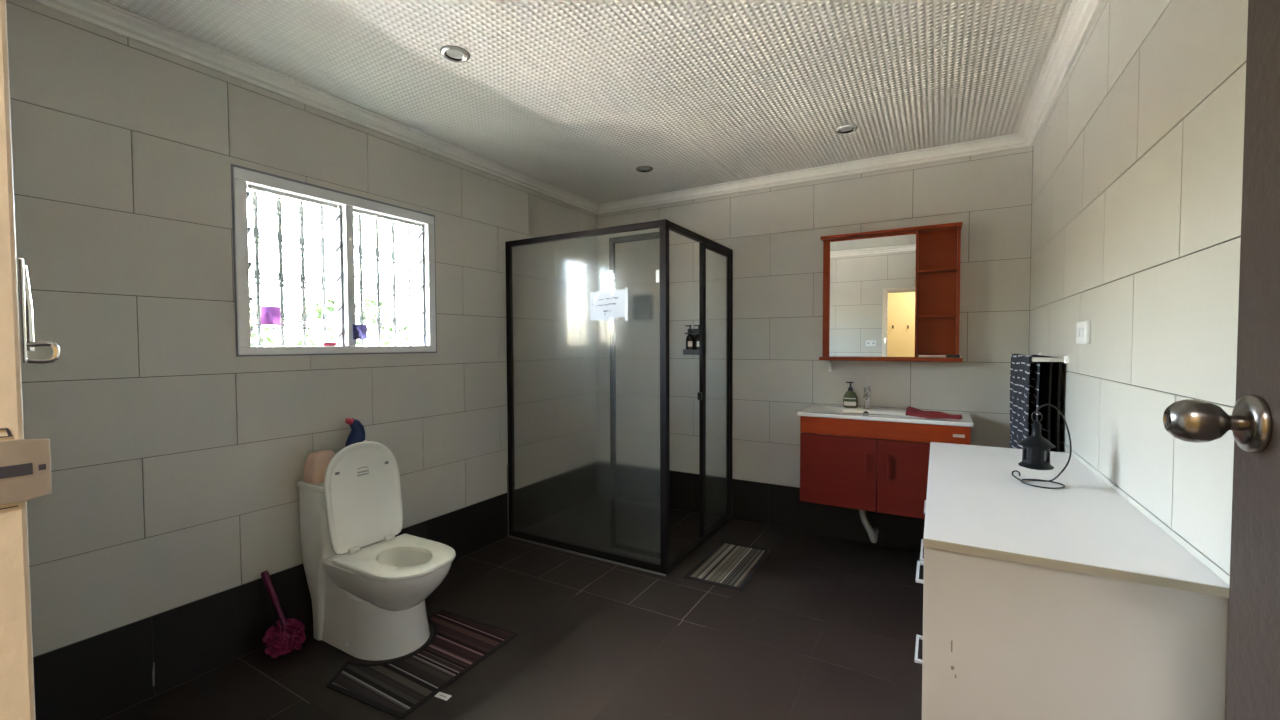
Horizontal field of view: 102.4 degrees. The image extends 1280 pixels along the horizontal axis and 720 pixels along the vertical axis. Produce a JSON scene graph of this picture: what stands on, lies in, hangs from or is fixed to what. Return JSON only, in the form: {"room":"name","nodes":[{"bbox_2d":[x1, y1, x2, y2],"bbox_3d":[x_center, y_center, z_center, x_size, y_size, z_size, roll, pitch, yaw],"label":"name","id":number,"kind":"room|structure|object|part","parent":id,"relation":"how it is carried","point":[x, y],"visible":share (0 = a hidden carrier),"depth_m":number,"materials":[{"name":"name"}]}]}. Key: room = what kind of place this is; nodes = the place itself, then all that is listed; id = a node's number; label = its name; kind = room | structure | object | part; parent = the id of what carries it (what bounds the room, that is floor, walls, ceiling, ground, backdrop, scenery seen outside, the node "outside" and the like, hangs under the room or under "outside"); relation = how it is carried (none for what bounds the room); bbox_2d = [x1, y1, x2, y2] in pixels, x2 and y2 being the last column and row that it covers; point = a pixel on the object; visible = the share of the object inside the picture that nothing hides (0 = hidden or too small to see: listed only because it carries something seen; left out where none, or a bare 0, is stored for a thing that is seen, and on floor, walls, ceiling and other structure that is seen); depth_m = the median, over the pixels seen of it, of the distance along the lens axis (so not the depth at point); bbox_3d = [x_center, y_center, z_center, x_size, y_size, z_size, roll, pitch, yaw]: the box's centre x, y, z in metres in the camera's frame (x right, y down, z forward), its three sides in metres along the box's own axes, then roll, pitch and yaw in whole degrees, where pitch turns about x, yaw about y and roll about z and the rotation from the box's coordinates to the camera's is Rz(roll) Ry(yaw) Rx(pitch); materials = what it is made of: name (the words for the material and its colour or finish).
{"room":"bathroom","nodes":[
{"label":"bathroom","id":0,"kind":"room"},
{"bbox_2d":[6,0,596,718],"bbox_3d":[-1.318,-0.048,2.928,0.124,2.670,3.830,1,2,30],"label":"wall","id":1,"kind":"structure","parent":0,"point":[178,459],"depth_m":2.01,"materials":[{"name":"tile"}]},
{"bbox_2d":[249,190,262,345],"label":"bar","id":2,"kind":"object","parent":1,"relation":"in","point":[255,200],"depth_m":2.39,"materials":[{"name":"grey paint"}]},
{"bbox_2d":[33,493,507,719],"bbox_3d":[-1.260,1.085,2.932,0.009,0.305,3.590,1,2,30],"label":"baseboard","id":3,"kind":"structure","parent":1,"relation":"attached to","point":[98,677],"depth_m":2.02,"materials":[{"name":"tile"}]},
{"bbox_2d":[274,196,286,345],"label":"bar","id":4,"kind":"object","parent":1,"relation":"in","point":[279,209],"depth_m":2.47,"materials":[{"name":"grey paint"}]},
{"bbox_2d":[296,201,308,345],"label":"bar","id":5,"kind":"object","parent":1,"relation":"in","point":[301,217],"depth_m":2.56,"materials":[{"name":"grey paint"}]},
{"bbox_2d":[29,0,598,213],"bbox_3d":[-1.239,-1.229,2.843,0.068,0.064,3.590,1,2,30],"label":"trim","id":6,"kind":"structure","parent":1,"relation":"attached to","point":[100,13],"depth_m":2.23,"materials":[{"name":"white paint"}]},
{"bbox_2d":[317,205,328,341],"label":"bar","id":7,"kind":"object","parent":1,"relation":"in","point":[324,323],"depth_m":2.65,"materials":[{"name":"grey paint"}]},
{"bbox_2d":[231,164,436,356],"bbox_3d":[-1.497,-0.429,2.606,0.134,0.801,0.999,1,2,30],"label":"window","id":8,"kind":"structure","parent":1,"relation":"in","point":[343,204],"depth_m":2.56,"materials":[{"name":"white paint"}]},
{"bbox_2d":[260,306,280,325],"bbox_3d":[-1.634,-0.196,2.276,0.007,0.085,0.078,1,2,30],"label":"sachet","id":9,"kind":"object","parent":8,"relation":"attached to","point":[270,315],"visible":1,"depth_m":2.28,"materials":[{"name":"purple plastic"}]},
{"bbox_3d":[-1.624,-0.690,2.399,0.115,0.077,0.392,1,2,30],"label":"louvre blade","id":10,"kind":"part","parent":8,"relation":"part of","materials":[{"name":"clear glass"}]},
{"bbox_3d":[-1.623,-0.391,2.408,0.115,0.077,0.392,1,2,30],"label":"louvre blade","id":11,"kind":"part","parent":8,"relation":"part of","materials":[{"name":"clear glass"}]},
{"bbox_3d":[-1.623,-0.540,2.404,0.115,0.077,0.392,1,2,30],"label":"louvre blade","id":12,"kind":"part","parent":8,"relation":"part of","materials":[{"name":"clear glass"}]},
{"bbox_3d":[-1.622,-0.241,2.413,0.115,0.077,0.392,1,2,30],"label":"louvre blade","id":13,"kind":"part","parent":8,"relation":"part of","materials":[{"name":"clear glass"}]},
{"bbox_3d":[-1.621,-0.111,2.417,0.115,0.077,0.392,1,2,30],"label":"louvre blade","id":14,"kind":"part","parent":8,"relation":"part of","materials":[{"name":"clear glass"}]},
{"bbox_2d":[320,342,336,345],"bbox_3d":[-1.519,-0.078,2.508,0.037,0.020,0.065,1,2,30],"label":"soap bar","id":15,"kind":"object","parent":8,"relation":"on","point":[321,343],"visible":0.98,"depth_m":2.49,"materials":[{"name":"red"}]},
{"bbox_2d":[353,324,366,338],"bbox_3d":[-1.420,-0.142,2.608,0.007,0.076,0.074,1,2,30],"label":"sachet","id":16,"kind":"object","parent":8,"relation":"attached to","point":[359,330],"visible":1,"depth_m":2.61,"materials":[{"name":"plastic"}]},
{"bbox_3d":[-1.390,-0.554,2.807,0.115,0.077,0.405,1,2,30],"label":"louvre blade","id":17,"kind":"part","parent":8,"relation":"part of","materials":[{"name":"clear glass"}]},
{"bbox_3d":[-1.390,-0.704,2.803,0.115,0.077,0.405,1,2,30],"label":"louvre blade","id":18,"kind":"part","parent":8,"relation":"part of","materials":[{"name":"clear glass"}]},
{"bbox_3d":[-1.389,-0.254,2.817,0.115,0.077,0.405,1,2,30],"label":"louvre blade","id":19,"kind":"part","parent":8,"relation":"part of","materials":[{"name":"clear glass"}]},
{"bbox_3d":[-1.389,-0.404,2.812,0.115,0.077,0.405,1,2,30],"label":"louvre blade","id":20,"kind":"part","parent":8,"relation":"part of","materials":[{"name":"clear glass"}]},
{"bbox_3d":[-1.388,-0.124,2.821,0.115,0.077,0.405,1,2,30],"label":"louvre blade","id":21,"kind":"part","parent":8,"relation":"part of","materials":[{"name":"clear glass"}]},
{"bbox_2d":[355,214,365,324],"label":"bar","id":22,"kind":"object","parent":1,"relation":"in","point":[360,228],"depth_m":2.82,"materials":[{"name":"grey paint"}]},
{"bbox_2d":[373,218,382,345],"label":"bar","id":23,"kind":"object","parent":1,"relation":"in","point":[376,230],"depth_m":2.90,"materials":[{"name":"grey paint"}]},
{"bbox_2d":[389,221,398,345],"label":"bar","id":24,"kind":"object","parent":1,"relation":"in","point":[393,235],"depth_m":2.99,"materials":[{"name":"grey paint"}]},
{"bbox_2d":[406,225,411,345],"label":"bar","id":25,"kind":"object","parent":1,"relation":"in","point":[407,228],"depth_m":3.08,"materials":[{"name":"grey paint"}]},
{"bbox_2d":[102,508,923,719],"bbox_3d":[0.039,1.316,2.188,3.240,0.120,3.830,1,2,30],"label":"floor","id":26,"kind":"structure","parent":0,"point":[825,627],"depth_m":2.23,"materials":[{"name":"tile"}]},
{"bbox_2d":[261,570,305,657],"bbox_3d":[-1.533,1.085,2.211,0.156,0.347,0.162,-1,2,-35],"label":"toilet brush","id":27,"kind":"object","parent":26,"relation":"on","point":[289,633],"visible":1,"depth_m":2.20,"materials":[{"name":"plastic"}]},
{"bbox_3d":[-1.578,1.028,2.220,0.121,0.233,0.028,0,2,11],"label":"handle","id":28,"kind":"part","parent":27,"relation":"part of","materials":[{"name":"plastic"}]},
{"bbox_2d":[297,441,455,660],"bbox_3d":[-1.170,0.819,2.331,0.742,0.873,0.370,1,2,30],"label":"toilet","id":29,"kind":"object","parent":26,"relation":"on","point":[369,586],"visible":1,"depth_m":2.28,"materials":[{"name":"white ceramic"}]},
{"bbox_3d":[-1.402,0.566,2.457,0.208,0.028,0.346,1,2,30],"label":"tank lid","id":30,"kind":"part","parent":29,"relation":"part of","materials":[{"name":"white ceramic"}]},
{"bbox_3d":[-1.402,0.916,2.469,0.197,0.672,0.342,1,2,30],"label":"tank","id":31,"kind":"part","parent":29,"relation":"part of","materials":[{"name":"white ceramic"}]},
{"bbox_2d":[303,450,334,483],"bbox_3d":[-1.473,0.490,2.380,0.100,0.130,0.132,1,2,23],"label":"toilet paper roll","id":32,"kind":"object","parent":29,"relation":"on","point":[316,464],"visible":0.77,"depth_m":2.33,"materials":[{"name":"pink paper"}]},
{"bbox_2d":[345,418,366,446],"bbox_3d":[-1.391,0.415,2.515,0.069,0.271,0.096,1,2,30],"label":"bottle","id":33,"kind":"object","parent":29,"relation":"on","point":[357,434],"visible":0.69,"depth_m":2.50,"materials":[{"name":"blue plastic"}]},
{"bbox_3d":[-1.277,0.616,2.386,0.086,0.470,0.356,1,2,30],"label":"lid","id":34,"kind":"part","parent":29,"relation":"part of","materials":[{"name":"beige plastic"}]},
{"bbox_3d":[-1.045,0.867,2.261,0.454,0.022,0.370,1,2,30],"label":"seat","id":35,"kind":"part","parent":29,"relation":"part of","materials":[{"name":"beige plastic"}]},
{"bbox_2d":[326,610,517,719],"bbox_3d":[-0.889,1.256,2.170,0.558,0.008,0.637,1,2,30],"label":"mat","id":36,"kind":"object","parent":26,"relation":"on","point":[458,643],"visible":0.98,"depth_m":2.09,"materials":[{"name":"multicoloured fabric"}]},
{"bbox_2d":[505,219,732,576],"bbox_3d":[-0.112,0.201,3.675,1.228,2.023,1.103,1,2,30],"label":"shower enclosure","id":37,"kind":"object","parent":26,"relation":"on","point":[588,403],"visible":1,"depth_m":3.23,"materials":[{"name":"clear glass"}]},
{"bbox_3d":[-0.887,0.208,3.524,0.029,2.018,0.038,1,2,30],"label":"wall post","id":38,"kind":"part","parent":37,"relation":"part of","materials":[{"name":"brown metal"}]},
{"bbox_3d":[-0.392,-0.778,3.204,1.183,0.034,0.038,1,2,30],"label":"rail","id":39,"kind":"part","parent":37,"relation":"part of","materials":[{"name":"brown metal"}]},
{"bbox_3d":[-0.378,0.207,3.222,1.158,1.940,0.006,1,2,30],"label":"fixed pane","id":40,"kind":"part","parent":37,"relation":"part of","materials":[{"name":"clear glass"}]},
{"bbox_3d":[-0.385,1.199,3.265,1.183,0.050,0.040,1,2,30],"label":"rail","id":41,"kind":"part","parent":37,"relation":"part of","materials":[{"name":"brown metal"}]},
{"bbox_2d":[590,287,627,321],"bbox_3d":[-0.188,-0.330,3.087,0.275,0.204,0.004,1,2,30],"label":"notice","id":42,"kind":"object","parent":37,"relation":"attached to","point":[606,306],"visible":1,"depth_m":3.09,"materials":[{"name":"white paper"}]},
{"bbox_3d":[0.141,0.222,2.927,0.041,2.020,0.042,1,2,30],"label":"corner post","id":43,"kind":"part","parent":37,"relation":"part of","materials":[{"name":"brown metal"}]},
{"bbox_3d":[0.394,0.237,3.376,0.026,0.050,0.027,1,2,30],"label":"door handle","id":44,"kind":"part","parent":37,"relation":"part of","materials":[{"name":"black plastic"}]},
{"bbox_3d":[0.409,-0.786,3.370,0.038,0.034,1.051,1,2,30],"label":"rail","id":45,"kind":"part","parent":37,"relation":"part of","materials":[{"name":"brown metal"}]},
{"bbox_3d":[0.417,1.198,3.431,0.038,0.036,1.051,1,2,30],"label":"rail","id":46,"kind":"part","parent":37,"relation":"part of","materials":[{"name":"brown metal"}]},
{"bbox_3d":[0.535,0.198,3.615,0.005,1.902,0.454,1,2,30],"label":"door pane","id":47,"kind":"part","parent":37,"relation":"part of","materials":[{"name":"clear glass"}]},
{"bbox_3d":[0.538,1.160,3.645,0.026,0.026,0.450,1,2,30],"label":"door rail","id":48,"kind":"part","parent":37,"relation":"part of","materials":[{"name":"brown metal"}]},
{"bbox_3d":[0.531,-0.763,3.585,0.026,0.026,0.450,1,2,30],"label":"door rail","id":49,"kind":"part","parent":37,"relation":"part of","materials":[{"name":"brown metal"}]},
{"bbox_3d":[0.669,0.193,3.844,0.038,2.018,0.027,1,2,30],"label":"wall post","id":50,"kind":"part","parent":37,"relation":"part of","materials":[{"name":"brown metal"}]},
{"bbox_2d":[683,542,768,590],"bbox_3d":[0.545,1.222,3.088,0.337,0.008,0.616,1,2,30],"label":"bath mat","id":51,"kind":"object","parent":26,"relation":"on","point":[729,565],"visible":1,"depth_m":3.04,"materials":[{"name":"fabric"}]},
{"bbox_2d":[915,442,1228,719],"bbox_3d":[1.154,0.825,1.601,0.494,0.889,1.290,1,2,30],"label":"base cabinet","id":52,"kind":"object","parent":26,"relation":"on","point":[1069,602],"visible":0.99,"depth_m":1.07,"materials":[{"name":"white laminate"}]},
{"bbox_3d":[0.703,0.725,1.290,0.020,0.008,0.125,1,2,30],"label":"handle","id":53,"kind":"part","parent":52,"relation":"part of","materials":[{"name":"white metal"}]},
{"bbox_3d":[0.702,0.529,1.284,0.020,0.008,0.125,1,2,30],"label":"handle","id":54,"kind":"part","parent":52,"relation":"part of","materials":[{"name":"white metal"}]},
{"bbox_3d":[0.917,0.614,1.659,0.020,0.008,0.185,1,2,30],"label":"handle","id":55,"kind":"part","parent":52,"relation":"part of","materials":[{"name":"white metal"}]},
{"bbox_2d":[1012,404,1071,488],"bbox_3d":[1.230,0.257,1.572,0.106,0.247,0.111,-1,2,-17],"label":"wire stand","id":56,"kind":"object","parent":52,"relation":"on","point":[1038,408],"visible":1,"depth_m":1.55,"materials":[{"name":"black metal"}]},
{"bbox_2d":[1017,412,1055,469],"bbox_3d":[1.217,0.245,1.578,0.094,0.174,0.094,1,2,30],"label":"lantern","id":57,"kind":"object","parent":56,"relation":"hanging from","point":[1035,448],"visible":1,"depth_m":1.56,"materials":[{"name":"black metal"}]},
{"bbox_3d":[1.217,0.293,1.580,0.061,0.058,0.061,1,2,30],"label":"glass","id":58,"kind":"part","parent":57,"relation":"part of","materials":[{"name":"glass"}]},
{"bbox_3d":[0.849,0.853,1.056,0.476,0.870,0.016,1,2,30],"label":"panel","id":59,"kind":"part","parent":52,"relation":"part of","materials":[{"name":"white laminate"}]},
{"bbox_2d":[103,0,1071,203],"bbox_3d":[0.029,-1.303,2.107,3.240,0.120,3.830,1,2,30],"label":"ceiling","id":60,"kind":"structure","parent":0,"point":[573,96],"depth_m":2.22,"materials":[{"name":"white paint"}]},
{"bbox_3d":[-0.511,-1.215,1.174,2.998,0.006,1.428,1,2,30],"label":"panel","id":61,"kind":"part","parent":60,"relation":"part of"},
{"bbox_2d":[440,45,469,62],"bbox_3d":[-0.747,-1.235,2.080,0.117,0.009,0.117,1,2,30],"label":"recessed light","id":62,"kind":"object","parent":60,"relation":"in","point":[452,53],"visible":1,"depth_m":2.07,"materials":[{"name":"silver plastic"}]},
{"bbox_3d":[-0.043,-1.294,3.680,1.298,0.006,0.938,1,2,30],"label":"panel","id":63,"kind":"part","parent":60,"relation":"part of","materials":[{"name":"white"}]},
{"bbox_2d":[636,166,652,172],"bbox_3d":[0.030,-1.280,3.455,0.117,0.009,0.117,1,2,30],"label":"recessed light","id":64,"kind":"object","parent":60,"relation":"in","point":[644,169],"visible":1,"depth_m":3.44,"materials":[{"name":"silver plastic"}]},
{"bbox_3d":[0.152,-1.253,2.320,2.998,0.006,1.218,1,2,30],"label":"panel","id":65,"kind":"part","parent":60,"relation":"part of","materials":[{"name":"white"}]},
{"bbox_3d":[0.745,-1.283,3.225,0.518,0.006,0.938,1,2,30],"label":"panel","id":66,"kind":"part","parent":60,"relation":"part of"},
{"bbox_2d":[835,124,857,133],"bbox_3d":[1.133,-1.265,2.825,0.117,0.009,0.117,1,2,30],"label":"recessed light","id":67,"kind":"object","parent":60,"relation":"in","point":[845,129],"visible":1,"depth_m":2.82,"materials":[{"name":"silver plastic"}]},
{"bbox_3d":[1.481,-1.273,2.799,1.178,0.006,0.938,1,2,30],"label":"panel","id":68,"kind":"part","parent":60,"relation":"part of","materials":[{"name":"white"}]},
{"bbox_2d":[597,146,1032,552],"bbox_3d":[0.964,-0.082,3.753,3.240,2.670,0.124,1,2,30],"label":"wall","id":69,"kind":"structure","parent":0,"point":[773,234],"depth_m":3.52,"materials":[{"name":"tile"}]},
{"bbox_2d":[683,329,698,354],"bbox_3d":[0.417,-0.141,3.944,0.152,0.200,0.087,1,2,30],"label":"holder","id":70,"kind":"object","parent":69,"relation":"attached to","point":[694,332],"visible":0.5,"depth_m":3.92,"materials":[{"name":"black plastic"}]},
{"bbox_2d":[685,325,693,349],"bbox_3d":[0.386,-0.161,3.960,0.068,0.218,0.068,-1,2,-20],"label":"pump bottle","id":71,"kind":"object","parent":70,"relation":"in","point":[690,338],"visible":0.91,"depth_m":3.94,"materials":[{"name":"black plastic"}]},
{"bbox_2d":[688,329,697,338],"bbox_3d":[0.418,-0.141,3.945,0.150,0.200,0.084,1,2,30],"label":"shelf","id":72,"kind":"object","parent":70,"relation":"attached to","point":[694,332],"depth_m":3.98,"materials":[{"name":"black plastic"}]},
{"bbox_2d":[694,325,698,349],"bbox_3d":[0.450,-0.160,3.924,0.068,0.218,0.068,-1,2,-20],"label":"pump bottle","id":73,"kind":"object","parent":70,"relation":"in","point":[696,340],"visible":0.56,"depth_m":3.90,"materials":[{"name":"black plastic"}]},
{"bbox_2d":[670,471,924,551],"bbox_3d":[0.938,1.052,3.736,3.000,0.305,0.004,1,2,30],"label":"baseboard","id":74,"kind":"structure","parent":69,"relation":"attached to","point":[754,502],"depth_m":3.64,"materials":[{"name":"tile"}]},
{"bbox_2d":[597,133,1030,213],"bbox_3d":[0.911,-1.262,3.633,3.000,0.064,0.068,1,2,30],"label":"trim","id":75,"kind":"structure","parent":69,"relation":"attached to","point":[1012,141],"depth_m":3.42,"materials":[{"name":"white paint"}]},
{"bbox_2d":[827,360,830,371],"bbox_3d":[1.269,0.039,3.450,0.024,0.078,0.100,0,2,15],"label":"wall hook","id":76,"kind":"object","parent":69,"relation":"attached to","point":[828,361],"visible":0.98,"depth_m":3.43,"materials":[{"name":"white plastic"}]},
{"bbox_2d":[800,416,970,518],"bbox_3d":[1.474,0.607,3.131,0.882,0.527,0.476,1,2,30],"label":"vanity unit","id":77,"kind":"object","parent":69,"relation":"attached to","point":[888,476],"visible":0.8,"depth_m":2.97,"materials":[{"name":"red wood"}]},
{"bbox_3d":[1.177,0.663,3.071,0.430,0.421,0.019,1,2,30],"label":"door","id":78,"kind":"part","parent":77,"relation":"part of","materials":[{"name":"red wood"}]},
{"bbox_3d":[1.306,0.594,2.968,0.012,0.115,0.026,1,2,30],"label":"handle","id":79,"kind":"part","parent":77,"relation":"part of","materials":[{"name":"red wood"}]},
{"bbox_2d":[859,510,878,542],"bbox_3d":[1.461,1.007,3.280,0.112,0.280,0.233,1,2,30],"label":"pipe","id":80,"kind":"object","parent":77,"relation":"hanging from","point":[873,533],"visible":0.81,"depth_m":3.19,"materials":[{"name":"white plastic"}]},
{"bbox_2d":[797,405,973,426],"bbox_3d":[1.475,0.376,3.132,0.914,0.113,0.459,1,2,30],"label":"washbasin","id":81,"kind":"object","parent":77,"relation":"in","point":[825,411],"visible":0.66,"depth_m":3.08,"materials":[{"name":"white ceramic"}]},
{"bbox_2d":[843,381,857,407],"bbox_3d":[1.378,0.227,3.368,0.090,0.172,0.056,1,2,30],"label":"soap bottle","id":82,"kind":"object","parent":81,"relation":"on","point":[850,400],"visible":1,"depth_m":3.35,"materials":[{"name":"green plastic"}]},
{"bbox_2d":[863,386,871,408],"bbox_3d":[1.439,0.238,3.268,0.052,0.156,0.146,1,2,30],"label":"tap","id":83,"kind":"object","parent":81,"relation":"on","point":[867,389],"visible":1,"depth_m":3.29,"materials":[{"name":"silver metal"}]},
{"bbox_3d":[1.430,0.231,3.252,0.032,0.045,0.111,1,2,30],"label":"spout","id":84,"kind":"part","parent":83,"relation":"part of","materials":[{"name":"silver metal"}]},
{"bbox_2d":[905,406,961,419],"bbox_3d":[1.676,0.299,2.936,0.270,0.049,0.156,1,2,43],"label":"cloth","id":85,"kind":"object","parent":81,"relation":"on","point":[910,411],"visible":1,"depth_m":2.90,"materials":[{"name":"red fabric"}]},
{"bbox_3d":[1.405,0.605,2.912,0.012,0.135,0.026,1,2,30],"label":"handle","id":86,"kind":"part","parent":77,"relation":"part of","materials":[{"name":"red wood"}]},
{"bbox_3d":[1.560,0.669,2.849,0.448,0.421,0.019,1,2,30],"label":"door","id":87,"kind":"part","parent":77,"relation":"part of","materials":[{"name":"red wood"}]},
{"bbox_2d":[819,222,962,361],"bbox_3d":[1.563,-0.402,3.243,0.804,0.813,0.136,1,2,30],"label":"upper cabinet","id":88,"kind":"object","parent":69,"relation":"attached to","point":[890,294],"visible":0.92,"depth_m":3.20,"materials":[{"name":"brown wood"}]},
{"bbox_2d":[829,231,915,356],"bbox_3d":[1.467,-0.403,3.264,0.496,0.767,0.016,1,2,30],"label":"mirror","id":89,"kind":"object","parent":88,"relation":"on","point":[872,274],"depth_m":3.25,"materials":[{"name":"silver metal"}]},
{"bbox_2d":[917,314,956,317],"bbox_3d":[1.796,-0.265,3.114,0.204,0.013,0.093,1,2,30],"label":"shelf","id":90,"kind":"object","parent":88,"relation":"attached to","point":[918,315],"depth_m":3.11,"materials":[{"name":"brown wood"}]},
{"bbox_3d":[1.592,-0.405,3.293,0.770,0.770,0.020,1,2,30],"label":"panel","id":91,"kind":"part","parent":88,"relation":"part of","materials":[{"name":"brown wood"}]},
{"bbox_2d":[918,268,956,273],"bbox_3d":[1.795,-0.539,3.106,0.204,0.013,0.093,1,2,30],"label":"shelf","id":92,"kind":"object","parent":88,"relation":"attached to","point":[920,270],"depth_m":3.10,"materials":[{"name":"brown wood"}]},
{"bbox_2d":[918,354,961,357],"bbox_3d":[1.789,-0.025,3.069,0.225,0.023,0.017,1,2,30],"label":"toothbrush","id":93,"kind":"object","parent":88,"relation":"on","point":[919,356],"visible":1,"depth_m":3.06,"materials":[{"name":"plastic"}]},
{"bbox_3d":[1.755,-0.022,3.089,0.145,0.017,0.017,1,2,30],"label":"handle","id":94,"kind":"part","parent":93,"relation":"part of","materials":[{"name":"plastic"}]},
{"bbox_3d":[1.889,-0.398,3.053,0.015,0.771,0.098,1,2,30],"label":"panel","id":95,"kind":"part","parent":88,"relation":"part of","materials":[{"name":"brown wood"}]},
{"bbox_2d":[1029,0,1247,708],"bbox_3d":[1.386,-0.009,1.364,0.124,2.670,3.830,1,2,30],"label":"wall","id":96,"kind":"structure","parent":0,"point":[1137,180],"depth_m":1.28,"materials":[{"name":"tile"}]},
{"bbox_2d":[1024,353,1068,363],"bbox_3d":[1.825,-0.011,2.365,0.118,0.034,0.654,1,2,30],"label":"towel rail","id":97,"kind":"object","parent":96,"relation":"attached to","point":[1065,359],"visible":0.73,"depth_m":2.09,"materials":[{"name":"silver metal"}]},
{"bbox_2d":[1010,353,1039,448],"bbox_3d":[1.779,0.259,2.390,0.050,0.568,0.585,1,2,30],"label":"hand towel","id":98,"kind":"object","parent":97,"relation":"hanging from","point":[1024,373],"visible":0.77,"depth_m":2.30,"materials":[{"name":"black fabric"}]},
{"bbox_2d":[1031,354,1061,451],"bbox_3d":[1.841,0.282,2.353,0.048,0.603,0.570,1,2,30],"label":"hand towel","id":99,"kind":"object","parent":97,"relation":"hanging from","point":[1050,372],"visible":0.41,"depth_m":2.16,"materials":[{"name":"black fabric"}]},
{"bbox_3d":[1.668,-0.001,2.097,0.115,0.018,0.016,1,2,30],"label":"arm","id":100,"kind":"part","parent":97,"relation":"part of","materials":[{"name":"silver metal"}]},
{"bbox_2d":[1020,0,1103,145],"bbox_3d":[1.299,-1.193,1.376,0.068,0.064,3.590,1,2,30],"label":"trim","id":101,"kind":"structure","parent":96,"relation":"attached to","point":[1081,15],"depth_m":2.09,"materials":[{"name":"white paint"}]},
{"bbox_2d":[1076,321,1090,343],"bbox_3d":[1.578,-0.098,1.834,0.016,0.080,0.150,1,2,30],"label":"light switch","id":102,"kind":"object","parent":96,"relation":"attached to","point":[1083,328],"visible":1,"depth_m":1.80,"materials":[{"name":"white plastic"}]},
{"bbox_3d":[-0.893,0.025,0.544,3.240,2.670,0.114,1,2,30],"label":"wall","id":103,"kind":"structure","parent":0,"visible":0},
{"bbox_2d":[0,0,51,719],"bbox_3d":[-0.088,0.325,0.096,0.950,1.999,0.150,1,2,30],"label":"trim","id":104,"kind":"structure","parent":103,"relation":"attached to","point":[25,464],"depth_m":0.35,"materials":[{"name":"beige paint"}]},
{"bbox_3d":[-0.438,0.077,0.330,0.002,0.043,0.080,1,2,30],"label":"strike plate","id":105,"kind":"part","parent":104,"relation":"part of","materials":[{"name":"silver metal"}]},
{"bbox_2d":[17,257,60,363],"bbox_3d":[-0.433,-0.035,0.369,0.016,0.074,0.020,1,2,30],"label":"hook latch","id":106,"kind":"object","parent":103,"relation":"attached to","point":[26,323],"visible":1,"depth_m":0.36,"materials":[{"name":"silver metal"}]},
{"bbox_3d":[-0.437,-0.035,0.362,0.016,0.073,0.004,1,2,30],"label":"plate","id":107,"kind":"part","parent":106,"relation":"part of","materials":[{"name":"silver metal"}]},
{"bbox_3d":[-0.435,-0.037,0.364,0.005,0.060,0.007,1,2,30],"label":"hook rod","id":108,"kind":"part","parent":106,"relation":"part of","materials":[{"name":"silver metal"}]},
{"bbox_2d":[1163,0,1279,719],"bbox_3d":[0.496,0.334,0.279,0.120,1.933,0.796,1,2,30],"label":"door","id":109,"kind":"structure","parent":103,"relation":"in","point":[1253,649],"depth_m":0.57,"materials":[{"name":"brown paint"}]},
{"bbox_3d":[0.644,0.070,0.587,0.062,0.050,0.050,1,2,30],"label":"knob","id":110,"kind":"part","parent":109,"relation":"part of","materials":[{"name":"silver metal"}]},
{"label":"outside","id":111,"kind":"structure","parent":0,"visible":0},
{"bbox_3d":[-9.585,1.477,7.524,13.000,0.200,28.000,1,2,30],"label":"yard","id":112,"kind":"structure","parent":111,"visible":0},
{"bbox_2d":[250,303,285,345],"bbox_3d":[-4.872,0.336,5.779,1.695,2.162,1.629,1,2,30],"label":"shrub","id":113,"kind":"object","parent":112,"relation":"on","point":[253,335],"visible":0.02,"depth_m":6.08,"materials":[{"name":"green plant"}]},
{"bbox_2d":[287,294,407,345],"bbox_3d":[-3.976,0.240,7.023,1.594,2.268,1.614,1,2,30],"label":"shrub","id":114,"kind":"object","parent":112,"relation":"on","point":[318,310],"visible":0.18,"depth_m":6.94,"materials":[{"name":"green plant"}]}
]}

